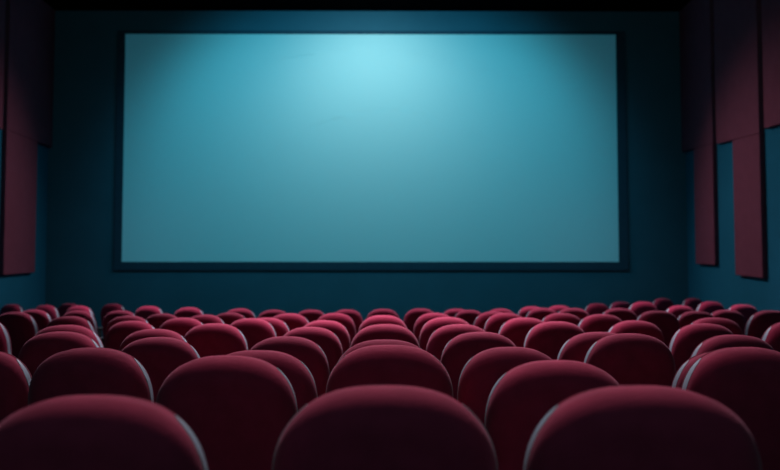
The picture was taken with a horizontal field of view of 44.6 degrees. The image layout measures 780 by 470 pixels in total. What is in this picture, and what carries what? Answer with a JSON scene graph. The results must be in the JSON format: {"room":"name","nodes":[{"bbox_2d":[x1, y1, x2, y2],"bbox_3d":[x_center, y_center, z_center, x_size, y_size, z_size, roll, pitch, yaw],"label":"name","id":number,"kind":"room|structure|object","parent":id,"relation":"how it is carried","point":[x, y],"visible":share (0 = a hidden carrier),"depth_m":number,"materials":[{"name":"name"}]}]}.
{"room":"auditorium","nodes":[
{"label":"auditorium","id":0,"kind":"room"},
{"bbox_2d":[0,130,47,310],"bbox_3d":[-8.703,-2.278,10.109,0.200,8.640,28.000,0,-3,0],"label":"wall","id":1,"kind":"structure","parent":0,"point":[26,290],"depth_m":23.37,"materials":[{"name":"paint"}]},
{"bbox_2d":[0,0,5,129],"bbox_3d":[-8.597,-4.202,19.567,0.110,3.655,3.050,0,-3,0],"label":"wall panel","id":2,"kind":"object","parent":1,"relation":"attached to","point":[2,2],"visible":1,"depth_m":20.96,"materials":[{"name":"red fabric"}]},
{"bbox_2d":[0,130,37,274],"bbox_3d":[-8.611,-0.691,22.056,0.110,3.261,1.880,0,-3,0],"label":"wall panel","id":3,"kind":"object","parent":1,"relation":"attached to","point":[19,153],"visible":1,"depth_m":21.88,"materials":[{"name":"red fabric"}]},
{"bbox_2d":[2,0,54,146],"bbox_3d":[-8.613,-4.051,22.763,0.110,3.575,2.890,0,-3,0],"label":"wall panel","id":4,"kind":"object","parent":1,"relation":"attached to","point":[29,24],"visible":0.95,"depth_m":22.61,"materials":[{"name":"red fabric"}]},
{"bbox_2d":[45,11,687,336],"bbox_3d":[-0.572,-1.431,24.227,16.610,8.640,0.200,0,-3,0],"label":"wall","id":5,"kind":"structure","parent":0,"point":[80,271],"depth_m":24.09,"materials":[{"name":"paint"}]},
{"bbox_2d":[114,30,628,269],"bbox_3d":[-0.469,-2.167,24.143,12.975,6.120,0.055,0,-3,0],"label":"projection screen","id":6,"kind":"object","parent":5,"relation":"attached to","point":[236,150],"visible":1,"depth_m":24.12,"materials":[{"name":"fabric"}]},
{"bbox_2d":[43,0,690,11],"bbox_3d":[-0.498,-6.687,10.417,16.610,0.200,28.400,0,-3,0],"label":"ceiling","id":7,"kind":"structure","parent":0,"point":[57,5],"depth_m":23.83,"materials":[{"name":"paint"}]},
{"bbox_2d":[686,16,779,311],"bbox_3d":[7.707,-2.272,10.195,0.200,8.640,28.000,0,-3,0],"label":"wall","id":8,"kind":"structure","parent":0,"point":[719,283],"depth_m":21.06,"materials":[{"name":"paint"}]},
{"bbox_2d":[679,0,715,151],"bbox_3d":[7.485,-3.927,23.151,0.110,3.774,2.270,0,-3,0],"label":"wall panel","id":9,"kind":"object","parent":8,"relation":"attached to","point":[696,19],"visible":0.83,"depth_m":22.95,"materials":[{"name":"red fabric"}]},
{"bbox_2d":[694,144,718,264],"bbox_3d":[7.487,-0.711,22.508,0.110,2.876,1.330,0,-3,0],"label":"wall panel","id":10,"kind":"object","parent":8,"relation":"attached to","point":[705,157],"visible":0.96,"depth_m":22.31,"materials":[{"name":"red fabric"}]},
{"bbox_2d":[713,0,763,143],"bbox_3d":[7.498,-3.974,20.535,0.110,3.994,2.480,0,-3,0],"label":"wall panel","id":11,"kind":"object","parent":8,"relation":"attached to","point":[739,102],"visible":0.97,"depth_m":20.35,"materials":[{"name":"red fabric"}]},
{"bbox_2d":[733,133,767,277],"bbox_3d":[7.501,-0.601,19.826,0.110,3.016,1.470,0,-3,0],"label":"wall panel","id":12,"kind":"object","parent":8,"relation":"attached to","point":[750,227],"visible":1,"depth_m":19.68,"materials":[{"name":"red fabric"}]},
{"bbox_2d":[761,0,779,128],"bbox_3d":[7.514,-4.111,17.583,0.110,4.074,2.930,0,-3,0],"label":"wall panel","id":13,"kind":"object","parent":8,"relation":"attached to","point":[770,9],"visible":1,"depth_m":18.56,"materials":[{"name":"red fabric"}]},
{"bbox_3d":[-0.498,1.783,9.909,16.210,0.110,28.000,0,-3,0],"label":"floor","id":14,"kind":"structure","parent":0,"visible":0},
{"bbox_2d":[0,323,11,354],"bbox_3d":[-3.710,1.263,8.727,0.600,1.007,0.500,-1,-4,12],"label":"seat","id":15,"kind":"object","parent":14,"relation":"on","point":[5,342],"visible":0.21,"depth_m":8.56,"materials":[{"name":"red fabric"}]},
{"bbox_2d":[0,304,23,314],"bbox_3d":[-7.603,1.902,19.306,0.585,0.997,0.500,-2,-4,24],"label":"seat","id":16,"kind":"object","parent":14,"relation":"on","point":[7,308],"visible":0.23,"depth_m":19.11,"materials":[{"name":"red fabric"}]},
{"bbox_2d":[0,351,31,422],"bbox_3d":[-2.086,1.067,4.953,0.574,0.945,0.500,0,-3,7],"label":"seat","id":17,"kind":"object","parent":14,"relation":"on","point":[15,377],"visible":0.41,"depth_m":4.75,"materials":[{"name":"red fabric"}]},
{"bbox_2d":[0,351,31,378],"bbox_3d":[-2.089,0.875,4.937,0.537,0.564,0.164,0,-3,7],"label":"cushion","id":18,"kind":"object","parent":17,"relation":"on","point":[21,364],"depth_m":4.85,"materials":[{"name":"red fabric"}]},
{"bbox_2d":[0,312,37,357],"bbox_3d":[-4.578,1.451,11.785,0.584,0.997,0.500,-1,-4,15],"label":"seat","id":19,"kind":"object","parent":14,"relation":"on","point":[21,327],"visible":0.46,"depth_m":11.56,"materials":[{"name":"red fabric"}]},
{"bbox_2d":[23,309,51,331],"bbox_3d":[-5.094,1.575,13.787,0.573,0.989,0.500,-1,-4,16],"label":"seat","id":20,"kind":"object","parent":14,"relation":"on","point":[42,318],"visible":0.17,"depth_m":13.56,"materials":[{"name":"red fabric"}]},
{"bbox_2d":[35,305,59,319],"bbox_3d":[-6.667,1.865,18.615,0.572,0.988,0.500,-1,-4,21],"label":"seat","id":21,"kind":"object","parent":14,"relation":"on","point":[52,311],"visible":0.21,"depth_m":18.40,"materials":[{"name":"red fabric"}]},
{"bbox_2d":[18,331,99,375],"bbox_3d":[-2.062,1.112,6.092,0.577,0.992,0.500,0,-3,7],"label":"seat","id":22,"kind":"object","parent":14,"relation":"on","point":[37,349],"visible":0.29,"depth_m":5.89,"materials":[{"name":"red fabric"}]},
{"bbox_2d":[58,303,77,316],"bbox_3d":[-6.966,1.995,20.859,0.586,0.998,0.500,-1,-4,22],"label":"seat","id":23,"kind":"object","parent":14,"relation":"on","point":[63,308],"visible":0.23,"depth_m":20.68,"materials":[{"name":"red fabric"}]},
{"bbox_2d":[35,325,103,347],"bbox_3d":[-2.364,1.167,7.079,0.588,1.000,0.500,0,-3,8],"label":"seat","id":24,"kind":"object","parent":14,"relation":"on","point":[71,328],"visible":0.1,"depth_m":6.91,"materials":[{"name":"red fabric"}]},
{"bbox_2d":[46,316,94,331],"bbox_3d":[-3.341,1.353,10.066,0.571,0.988,0.500,-1,-3,11],"label":"seat","id":25,"kind":"object","parent":14,"relation":"on","point":[66,320],"visible":0.14,"depth_m":9.88,"materials":[{"name":"red fabric"}]},
{"bbox_2d":[63,310,104,347],"bbox_3d":[-4.450,1.579,13.742,0.554,0.976,0.500,-1,-4,14],"label":"seat","id":26,"kind":"object","parent":14,"relation":"on","point":[86,315],"visible":0.22,"depth_m":13.56,"materials":[{"name":"red fabric"}]},
{"bbox_2d":[66,306,102,337],"bbox_3d":[-5.659,1.798,17.516,0.575,0.990,0.500,-1,-4,18],"label":"seat","id":27,"kind":"object","parent":14,"relation":"on","point":[74,308],"visible":0.19,"depth_m":17.36,"materials":[{"name":"red fabric"}]},
{"bbox_2d":[28,347,153,405],"bbox_3d":[-1.330,1.008,4.350,0.574,0.992,0.500,0,-3,4],"label":"seat","id":28,"kind":"object","parent":14,"relation":"on","point":[88,370],"visible":0.43,"depth_m":4.14,"materials":[{"name":"red fabric"}]},
{"bbox_2d":[0,394,207,469],"bbox_3d":[-0.709,0.887,2.367,0.578,0.994,0.500,0,-3,1],"label":"seat","id":29,"kind":"object","parent":14,"relation":"on","point":[85,431],"visible":1,"depth_m":2.16,"materials":[{"name":"red fabric"}]},
{"bbox_2d":[100,304,124,324],"bbox_3d":[-5.772,1.945,20.020,0.585,0.997,0.500,-1,-4,18],"label":"seat","id":30,"kind":"object","parent":14,"relation":"on","point":[108,308],"visible":0.29,"depth_m":19.84,"materials":[{"name":"red fabric"}]},
{"bbox_2d":[102,310,134,344],"bbox_3d":[-3.846,1.579,13.746,0.554,0.976,0.500,-1,-4,12],"label":"seat","id":31,"kind":"object","parent":14,"relation":"on","point":[113,314],"visible":0.2,"depth_m":13.57,"materials":[{"name":"red fabric"}]},
{"bbox_2d":[105,316,147,338],"bbox_3d":[-2.919,1.401,10.778,0.554,0.976,0.500,-1,-3,9],"label":"seat","id":32,"kind":"object","parent":14,"relation":"on","point":[116,320],"visible":0.12,"depth_m":10.60,"materials":[{"name":"red fabric"}]},
{"bbox_2d":[105,321,154,349],"bbox_3d":[-2.445,1.309,9.174,0.541,0.967,0.500,0,-3,8],"label":"seat","id":33,"kind":"object","parent":14,"relation":"on","point":[118,332],"visible":0.27,"depth_m":8.98,"materials":[{"name":"red fabric"}]},
{"bbox_2d":[135,306,162,319],"bbox_3d":[-4.360,1.792,17.396,0.572,0.988,0.500,-1,-4,14],"label":"seat","id":34,"kind":"object","parent":14,"relation":"on","point":[144,312],"visible":0.18,"depth_m":17.19,"materials":[{"name":"red fabric"}]},
{"bbox_2d":[119,329,187,350],"bbox_3d":[-1.680,1.170,6.933,0.554,0.976,0.500,0,-3,5],"label":"seat","id":35,"kind":"object","parent":14,"relation":"on","point":[146,333],"visible":0.11,"depth_m":6.76,"materials":[{"name":"red fabric"}]},
{"bbox_2d":[122,337,199,402],"bbox_3d":[-1.367,1.101,5.757,0.550,0.973,0.500,0,-3,4],"label":"seat","id":36,"kind":"object","parent":14,"relation":"on","point":[160,356],"visible":0.23,"depth_m":5.54,"materials":[{"name":"red fabric"}]},
{"bbox_2d":[146,314,177,328],"bbox_3d":[-2.846,1.481,12.066,0.546,0.970,0.500,-1,-3,9],"label":"seat","id":37,"kind":"object","parent":14,"relation":"on","point":[156,320],"visible":0.16,"depth_m":11.86,"materials":[{"name":"red fabric"}]},
{"bbox_2d":[159,318,201,336],"bbox_3d":[-2.132,1.351,9.935,0.554,0.976,0.500,0,-3,7],"label":"seat","id":38,"kind":"object","parent":14,"relation":"on","point":[181,326],"visible":0.2,"depth_m":9.73,"materials":[{"name":"red fabric"}]},
{"bbox_2d":[174,307,203,317],"bbox_3d":[-3.363,1.716,16.096,0.567,0.985,0.500,-1,-3,11],"label":"seat","id":39,"kind":"object","parent":14,"relation":"on","point":[187,312],"visible":0.2,"depth_m":15.89,"materials":[{"name":"red fabric"}]},
{"bbox_2d":[191,315,223,323],"bbox_3d":[-2.209,1.448,11.511,0.546,0.970,0.500,0,-3,7],"label":"seat","id":40,"kind":"object","parent":14,"relation":"on","point":[204,319],"visible":0.12,"depth_m":11.32,"materials":[{"name":"red fabric"}]},
{"bbox_2d":[184,323,247,357],"bbox_3d":[-1.428,1.222,7.873,0.567,0.985,0.500,0,-3,4],"label":"seat","id":41,"kind":"object","parent":14,"relation":"on","point":[210,339],"visible":0.29,"depth_m":7.66,"materials":[{"name":"red fabric"}]},
{"bbox_2d":[156,355,297,469],"bbox_3d":[-0.637,0.975,3.815,0.578,0.993,0.500,0,-3,1],"label":"seat","id":42,"kind":"object","parent":14,"relation":"on","point":[238,408],"visible":0.63,"depth_m":3.60,"materials":[{"name":"red fabric"}]},
{"bbox_2d":[217,312,244,324],"bbox_3d":[-2.158,1.540,12.989,0.536,0.963,0.500,0,-3,7],"label":"seat","id":43,"kind":"object","parent":14,"relation":"on","point":[229,318],"visible":0.16,"depth_m":12.78,"materials":[{"name":"red fabric"}]},
{"bbox_2d":[227,308,255,317],"bbox_3d":[-2.409,1.682,15.453,0.554,0.975,0.500,0,-3,8],"label":"seat","id":44,"kind":"object","parent":14,"relation":"on","point":[246,313],"visible":0.1,"depth_m":15.26,"materials":[{"name":"red fabric"}]},
{"bbox_2d":[231,318,275,349],"bbox_3d":[-1.418,1.346,9.829,0.550,0.973,0.500,0,-3,4],"label":"seat","id":45,"kind":"object","parent":14,"relation":"on","point":[254,330],"visible":0.29,"depth_m":9.61,"materials":[{"name":"red fabric"}]},
{"bbox_2d":[258,310,285,317],"bbox_3d":[-1.740,1.621,14.419,0.551,0.973,0.500,0,-3,5],"label":"seat","id":46,"kind":"object","parent":14,"relation":"on","point":[269,313],"visible":0.09,"depth_m":14.22,"materials":[{"name":"red fabric"}]},
{"bbox_2d":[228,350,317,410],"bbox_3d":[-0.601,1.019,4.414,0.570,0.977,0.500,0,-3,1],"label":"seat","id":47,"kind":"object","parent":14,"relation":"on","point":[300,377],"visible":0.2,"depth_m":4.23,"materials":[{"name":"red fabric"}]},
{"bbox_2d":[258,318,288,336],"bbox_3d":[-1.373,1.406,10.697,0.565,0.956,0.500,0,-3,4],"label":"seat","id":48,"kind":"object","parent":14,"relation":"on","point":[280,328],"visible":0.09,"depth_m":10.49,"materials":[{"name":"red fabric"}]},
{"bbox_2d":[250,336,329,397],"bbox_3d":[-0.628,1.108,5.861,0.548,0.972,0.500,0,-3,1],"label":"seat","id":49,"kind":"object","parent":14,"relation":"on","point":[311,354],"visible":0.28,"depth_m":5.67,"materials":[{"name":"red fabric"}]},
{"bbox_2d":[273,313,308,330],"bbox_3d":[-1.220,1.448,11.617,0.564,0.982,0.500,0,-3,4],"label":"seat","id":50,"kind":"object","parent":14,"relation":"on","point":[293,321],"visible":0.12,"depth_m":11.40,"materials":[{"name":"red fabric"}]},
{"bbox_2d":[299,310,324,322],"bbox_3d":[-1.217,1.651,14.871,0.541,0.967,0.500,0,-3,4],"label":"seat","id":51,"kind":"object","parent":14,"relation":"on","point":[310,315],"visible":0.17,"depth_m":14.65,"materials":[{"name":"red fabric"}]},
{"bbox_2d":[284,327,342,372],"bbox_3d":[-0.627,1.211,7.548,0.544,0.968,0.500,0,-3,1],"label":"seat","id":52,"kind":"object","parent":14,"relation":"on","point":[327,340],"visible":0.22,"depth_m":7.35,"materials":[{"name":"red fabric"}]},
{"bbox_2d":[304,320,350,352],"bbox_3d":[-0.647,1.327,9.444,0.538,0.964,0.500,0,-3,1],"label":"seat","id":53,"kind":"object","parent":14,"relation":"on","point":[338,329],"visible":0.24,"depth_m":9.25,"materials":[{"name":"red fabric"}]},
{"bbox_2d":[318,313,355,342],"bbox_3d":[-0.702,1.491,12.239,0.549,0.972,0.500,0,-3,1],"label":"seat","id":54,"kind":"object","parent":14,"relation":"on","point":[346,321],"visible":0.18,"depth_m":12.04,"materials":[{"name":"red fabric"}]},
{"bbox_2d":[336,309,362,333],"bbox_3d":[-0.688,1.685,15.393,0.532,0.961,0.500,0,-3,1],"label":"seat","id":55,"kind":"object","parent":14,"relation":"on","point":[354,315],"visible":0.19,"depth_m":15.19,"materials":[{"name":"red fabric"}]},
{"bbox_2d":[338,339,420,360],"bbox_3d":[-0.027,1.056,5.136,0.573,0.989,0.500,0,-3,0],"label":"seat","id":56,"kind":"object","parent":14,"relation":"on","point":[379,341],"visible":0.09,"depth_m":4.98,"materials":[{"name":"red fabric"}]},
{"bbox_2d":[358,315,406,331],"bbox_3d":[-0.075,1.379,10.506,0.572,0.988,0.500,0,-3,0],"label":"seat","id":57,"kind":"object","parent":14,"relation":"on","point":[378,319],"visible":0.12,"depth_m":10.31,"materials":[{"name":"red fabric"}]},
{"bbox_2d":[366,309,399,318],"bbox_3d":[-0.108,1.643,14.848,0.560,0.980,0.500,0,-3,0],"label":"seat","id":58,"kind":"object","parent":14,"relation":"on","point":[377,311],"visible":0.2,"depth_m":14.65,"materials":[{"name":"red fabric"}]},
{"bbox_2d":[272,385,497,469],"bbox_3d":[-0.013,0.893,2.521,0.597,1.002,0.500,0,-3,0],"label":"seat","id":59,"kind":"object","parent":14,"relation":"on","point":[366,427],"visible":1,"depth_m":2.31,"materials":[{"name":"red fabric"}]},
{"bbox_2d":[310,385,459,402],"bbox_3d":[-0.013,0.690,2.506,0.558,0.598,0.164,0,-3,0],"label":"cushion","id":60,"kind":"object","parent":59,"relation":"on","point":[364,385],"depth_m":2.44,"materials":[{"name":"red fabric"}]},
{"bbox_2d":[350,324,419,347],"bbox_3d":[-0.040,1.202,7.562,0.573,0.989,0.500,0,-3,0],"label":"seat","id":61,"kind":"object","parent":14,"relation":"on","point":[378,331],"visible":0.2,"depth_m":7.36,"materials":[{"name":"red fabric"}]},
{"bbox_2d":[326,344,452,397],"bbox_3d":[-0.004,1.006,4.408,0.599,1.002,0.500,0,-3,0],"label":"seat","id":62,"kind":"object","parent":14,"relation":"on","point":[389,364],"visible":0.34,"depth_m":4.20,"materials":[{"name":"red fabric"}]},
{"bbox_2d":[403,308,433,332],"bbox_3d":[0.478,1.654,15.041,0.564,0.982,0.500,0,-3,-1],"label":"seat","id":63,"kind":"object","parent":14,"relation":"on","point":[411,316],"visible":0.23,"depth_m":14.83,"materials":[{"name":"red fabric"}]},
{"bbox_2d":[413,313,449,342],"bbox_3d":[0.563,1.475,12.036,0.560,0.979,0.500,0,-3,-1],"label":"seat","id":64,"kind":"object","parent":14,"relation":"on","point":[422,320],"visible":0.16,"depth_m":11.85,"materials":[{"name":"red fabric"}]},
{"bbox_2d":[419,317,467,350],"bbox_3d":[0.566,1.321,9.571,0.578,0.992,0.500,0,-3,-1],"label":"seat","id":65,"kind":"object","parent":14,"relation":"on","point":[434,324],"visible":0.12,"depth_m":9.38,"materials":[{"name":"red fabric"}]},
{"bbox_2d":[443,309,462,316],"bbox_3d":[1.085,1.702,15.702,0.558,0.966,0.500,0,-3,-4],"label":"seat","id":66,"kind":"object","parent":14,"relation":"on","point":[452,312],"visible":0.11,"depth_m":15.50,"materials":[{"name":"red fabric"}]},
{"bbox_2d":[426,324,485,360],"bbox_3d":[0.556,1.210,7.674,0.568,0.985,0.500,0,-3,-1],"label":"seat","id":67,"kind":"object","parent":14,"relation":"on","point":[440,337],"visible":0.17,"depth_m":7.47,"materials":[{"name":"red fabric"}]},
{"bbox_2d":[455,310,480,324],"bbox_3d":[1.200,1.635,14.604,0.526,0.967,0.500,0,-3,-5],"label":"seat","id":68,"kind":"object","parent":14,"relation":"on","point":[469,316],"visible":0.18,"depth_m":14.38,"materials":[{"name":"red fabric"}]},
{"bbox_2d":[440,332,515,399],"bbox_3d":[0.593,1.134,6.347,0.558,0.979,0.500,0,-3,-1],"label":"seat","id":69,"kind":"object","parent":14,"relation":"on","point":[459,350],"visible":0.23,"depth_m":6.14,"materials":[{"name":"red fabric"}]},
{"bbox_2d":[474,312,501,329],"bbox_3d":[1.368,1.517,12.749,0.563,0.981,0.500,0,-3,-5],"label":"seat","id":70,"kind":"object","parent":14,"relation":"on","point":[480,321],"visible":0.09,"depth_m":12.54,"materials":[{"name":"red fabric"}]},
{"bbox_2d":[489,309,513,313],"bbox_3d":[1.789,1.693,15.595,0.546,0.970,0.500,0,-3,-7],"label":"seat","id":71,"kind":"object","parent":14,"relation":"on","point":[493,310],"visible":0.12,"depth_m":15.41,"materials":[{"name":"red fabric"}]},
{"bbox_2d":[484,313,521,333],"bbox_3d":[1.413,1.456,11.751,0.567,0.984,0.500,0,-3,-5],"label":"seat","id":72,"kind":"object","parent":14,"relation":"on","point":[495,322],"visible":0.17,"depth_m":11.54,"materials":[{"name":"red fabric"}]},
{"bbox_2d":[457,347,551,427],"bbox_3d":[0.592,1.042,4.759,0.548,0.972,0.500,0,-3,-1],"label":"seat","id":73,"kind":"object","parent":14,"relation":"on","point":[479,375],"visible":0.21,"depth_m":4.56,"materials":[{"name":"red fabric"}]},
{"bbox_2d":[499,317,542,346],"bbox_3d":[1.345,1.329,9.644,0.568,0.985,0.500,0,-3,-5],"label":"seat","id":74,"kind":"object","parent":14,"relation":"on","point":[516,330],"visible":0.2,"depth_m":9.42,"materials":[{"name":"red fabric"}]},
{"bbox_2d":[517,306,539,316],"bbox_3d":[2.485,1.760,16.846,0.571,0.987,0.500,1,-3,-9],"label":"seat","id":75,"kind":"object","parent":14,"relation":"on","point":[523,312],"visible":0.12,"depth_m":16.64,"materials":[{"name":"red fabric"}]},
{"bbox_2d":[526,308,555,320],"bbox_3d":[2.386,1.653,15.089,0.575,0.990,0.500,1,-3,-9],"label":"seat","id":76,"kind":"object","parent":14,"relation":"on","point":[538,313],"visible":0.15,"depth_m":14.88,"materials":[{"name":"red fabric"}]},
{"bbox_2d":[485,360,618,469],"bbox_3d":[0.627,0.971,3.682,0.565,0.984,0.500,0,-3,-1],"label":"seat","id":77,"kind":"object","parent":14,"relation":"on","point":[523,396],"visible":0.48,"depth_m":3.48,"materials":[{"name":"red fabric"}]},
{"bbox_2d":[524,321,584,359],"bbox_3d":[1.412,1.240,8.217,0.576,0.991,0.500,0,-3,-5],"label":"seat","id":78,"kind":"object","parent":14,"relation":"on","point":[548,338],"visible":0.3,"depth_m":8.00,"materials":[{"name":"red fabric"}]},
{"bbox_2d":[548,305,568,312],"bbox_3d":[3.124,1.812,17.767,0.579,0.992,0.500,1,-3,-11],"label":"seat","id":79,"kind":"object","parent":14,"relation":"on","point":[557,308],"visible":0.09,"depth_m":17.57,"materials":[{"name":"red fabric"}]},
{"bbox_2d":[542,313,580,325],"bbox_3d":[2.038,1.436,11.474,0.574,0.989,0.500,0,-3,-7],"label":"seat","id":80,"kind":"object","parent":14,"relation":"on","point":[565,317],"visible":0.12,"depth_m":11.28,"materials":[{"name":"red fabric"}]},
{"bbox_2d":[558,308,588,319],"bbox_3d":[2.745,1.612,14.482,0.589,0.999,0.500,1,-3,-10],"label":"seat","id":81,"kind":"object","parent":14,"relation":"on","point":[581,314],"visible":0.16,"depth_m":14.29,"materials":[{"name":"red fabric"}]},
{"bbox_2d":[557,332,615,361],"bbox_3d":[1.353,1.128,6.270,0.586,0.982,0.500,0,-3,-5],"label":"seat","id":82,"kind":"object","parent":14,"relation":"on","point":[576,348],"visible":0.19,"depth_m":6.07,"materials":[{"name":"red fabric"}]},
{"bbox_2d":[585,303,608,315],"bbox_3d":[4.301,1.923,19.968,0.596,0.974,0.500,1,-4,-15],"label":"seat","id":83,"kind":"object","parent":14,"relation":"on","point":[595,308],"visible":0.28,"depth_m":19.75,"materials":[{"name":"red fabric"}]},
{"bbox_2d":[578,314,621,332],"bbox_3d":[2.311,1.376,10.547,0.587,0.998,0.500,1,-3,-8],"label":"seat","id":84,"kind":"object","parent":14,"relation":"on","point":[596,322],"visible":0.17,"depth_m":10.33,"materials":[{"name":"red fabric"}]},
{"bbox_2d":[609,302,630,308],"bbox_3d":[5.136,1.975,21.390,0.594,0.949,0.500,1,-4,-18],"label":"seat","id":85,"kind":"object","parent":14,"relation":"on","point":[625,305],"visible":0.16,"depth_m":21.19,"materials":[{"name":"red fabric"}]},
{"bbox_2d":[603,308,637,320],"bbox_3d":[3.264,1.562,13.745,0.607,1.011,0.500,1,-4,-11],"label":"seat","id":86,"kind":"object","parent":14,"relation":"on","point":[624,314],"visible":0.16,"depth_m":13.55,"materials":[{"name":"red fabric"}]},
{"bbox_2d":[584,333,675,386],"bbox_3d":[1.405,1.087,5.722,0.569,0.997,0.500,0,-3,-5],"label":"seat","id":87,"kind":"object","parent":14,"relation":"on","point":[629,358],"visible":0.4,"depth_m":5.51,"materials":[{"name":"red fabric"}]},
{"bbox_2d":[608,320,664,343],"bbox_3d":[2.192,1.270,8.670,0.567,0.985,0.500,0,-3,-8],"label":"seat","id":88,"kind":"object","parent":14,"relation":"on","point":[631,326],"visible":0.18,"depth_m":8.47,"materials":[{"name":"red fabric"}]},
{"bbox_2d":[523,385,761,469],"bbox_3d":[0.624,0.887,2.465,0.611,1.007,0.500,0,-3,-1],"label":"seat","id":89,"kind":"object","parent":14,"relation":"on","point":[621,427],"visible":1,"depth_m":2.25,"materials":[{"name":"red fabric"}]},
{"bbox_2d":[546,385,684,414],"bbox_3d":[0.624,0.683,2.450,0.571,0.601,0.164,0,-3,-1],"label":"cushion","id":90,"kind":"object","parent":89,"relation":"on","point":[555,408],"depth_m":2.38,"materials":[{"name":"red fabric"}]},
{"bbox_2d":[629,302,657,316],"bbox_3d":[4.855,1.795,18.455,0.638,1.003,0.500,1,-4,-17],"label":"seat","id":91,"kind":"object","parent":14,"relation":"on","point":[638,308],"visible":0.26,"depth_m":18.24,"materials":[{"name":"red fabric"}]},
{"bbox_2d":[636,311,679,347],"bbox_3d":[3.216,1.432,11.619,0.593,1.016,0.500,1,-4,-11],"label":"seat","id":92,"kind":"object","parent":14,"relation":"on","point":[666,322],"visible":0.23,"depth_m":11.42,"materials":[{"name":"red fabric"}]},
{"bbox_2d":[652,298,673,310],"bbox_3d":[6.195,1.946,21.825,0.587,0.991,0.500,1,-4,-21],"label":"seat","id":93,"kind":"object","parent":14,"relation":"on","point":[662,304],"visible":0.2,"depth_m":21.61,"materials":[{"name":"red fabric"}]},
{"bbox_2d":[666,305,692,317],"bbox_3d":[5.022,1.716,16.677,0.600,0.959,0.500,1,-4,-17],"label":"seat","id":94,"kind":"object","parent":14,"relation":"on","point":[677,310],"visible":0.23,"depth_m":16.46,"materials":[{"name":"red fabric"}]},
{"bbox_2d":[671,351,710,388],"bbox_3d":[1.667,1.058,4.823,0.580,0.948,0.500,0,-3,-6],"label":"seat","id":95,"kind":"object","parent":14,"relation":"on","point":[678,379],"visible":0.09,"depth_m":4.69,"materials":[{"name":"red fabric"}]},
{"bbox_2d":[682,298,701,310],"bbox_3d":[6.880,1.945,21.826,0.587,0.993,0.500,1,-4,-23],"label":"seat","id":96,"kind":"object","parent":14,"relation":"on","point":[693,303],"visible":0.23,"depth_m":21.61,"materials":[{"name":"red fabric"}]},
{"bbox_2d":[677,311,712,327],"bbox_3d":[3.847,1.469,12.120,0.593,0.998,0.500,1,-4,-13],"label":"seat","id":97,"kind":"object","parent":14,"relation":"on","point":[686,318],"visible":0.16,"depth_m":11.91,"materials":[{"name":"red fabric"}]},
{"bbox_2d":[669,323,732,371],"bbox_3d":[2.484,1.207,7.673,0.578,0.992,0.500,1,-3,-9],"label":"seat","id":98,"kind":"object","parent":14,"relation":"on","point":[687,338],"visible":0.14,"depth_m":7.46,"materials":[{"name":"red fabric"}]},
{"bbox_2d":[696,301,724,313],"bbox_3d":[6.153,1.772,18.459,0.638,0.964,0.500,1,-4,-21],"label":"seat","id":99,"kind":"object","parent":14,"relation":"on","point":[709,307],"visible":0.3,"depth_m":18.24,"materials":[{"name":"red fabric"}]},
{"bbox_2d":[691,317,742,334],"bbox_3d":[2.973,1.272,8.883,0.599,1.006,0.500,1,-3,-10],"label":"seat","id":100,"kind":"object","parent":14,"relation":"on","point":[731,325],"visible":0.17,"depth_m":8.70,"materials":[{"name":"red fabric"}]},
{"bbox_2d":[711,310,745,334],"bbox_3d":[4.575,1.526,13.120,0.606,0.986,0.500,1,-4,-16],"label":"seat","id":101,"kind":"object","parent":14,"relation":"on","point":[738,318],"visible":0.22,"depth_m":12.94,"materials":[{"name":"red fabric"}]},
{"bbox_2d":[681,347,779,469],"bbox_3d":[1.542,0.997,4.245,0.584,1.001,0.500,0,-3,-6],"label":"seat","id":102,"kind":"object","parent":14,"relation":"on","point":[745,380],"visible":0.66,"depth_m":4.03,"materials":[{"name":"red fabric"}]},
{"bbox_2d":[681,347,730,388],"bbox_3d":[1.544,0.794,4.230,0.546,0.597,0.164,0,-3,-6],"label":"cushion","id":103,"kind":"object","parent":102,"relation":"on","point":[684,385],"depth_m":4.14,"materials":[{"name":"red fabric"}]},
{"bbox_2d":[690,334,774,357],"bbox_3d":[2.039,1.095,5.764,0.572,0.987,0.500,0,-3,-7],"label":"seat","id":104,"kind":"object","parent":14,"relation":"on","point":[732,340],"visible":0.17,"depth_m":5.58,"materials":[{"name":"red fabric"}]},
{"bbox_2d":[690,334,734,357],"bbox_3d":[2.042,0.895,5.749,0.534,0.589,0.164,0,-3,-7],"label":"cushion","id":105,"kind":"object","parent":104,"relation":"on","point":[699,346],"depth_m":5.66,"materials":[{"name":"red fabric"}]},
{"bbox_2d":[728,304,757,322],"bbox_3d":[5.781,1.642,15.791,0.638,0.976,0.500,1,-4,-19],"label":"seat","id":106,"kind":"object","parent":14,"relation":"on","point":[747,311],"visible":0.16,"depth_m":15.59,"materials":[{"name":"red fabric"}]},
{"bbox_2d":[744,310,779,338],"bbox_3d":[4.368,1.391,11.074,0.633,1.026,0.500,1,-4,-15],"label":"seat","id":107,"kind":"object","parent":14,"relation":"on","point":[759,322],"visible":0.36,"depth_m":10.85,"materials":[{"name":"red fabric"}]},
{"bbox_2d":[761,322,779,351],"bbox_3d":[3.334,1.221,7.996,0.593,1.002,0.500,1,-4,-12],"label":"seat","id":108,"kind":"object","parent":14,"relation":"on","point":[771,335],"visible":0.19,"depth_m":7.79,"materials":[{"name":"red fabric"}]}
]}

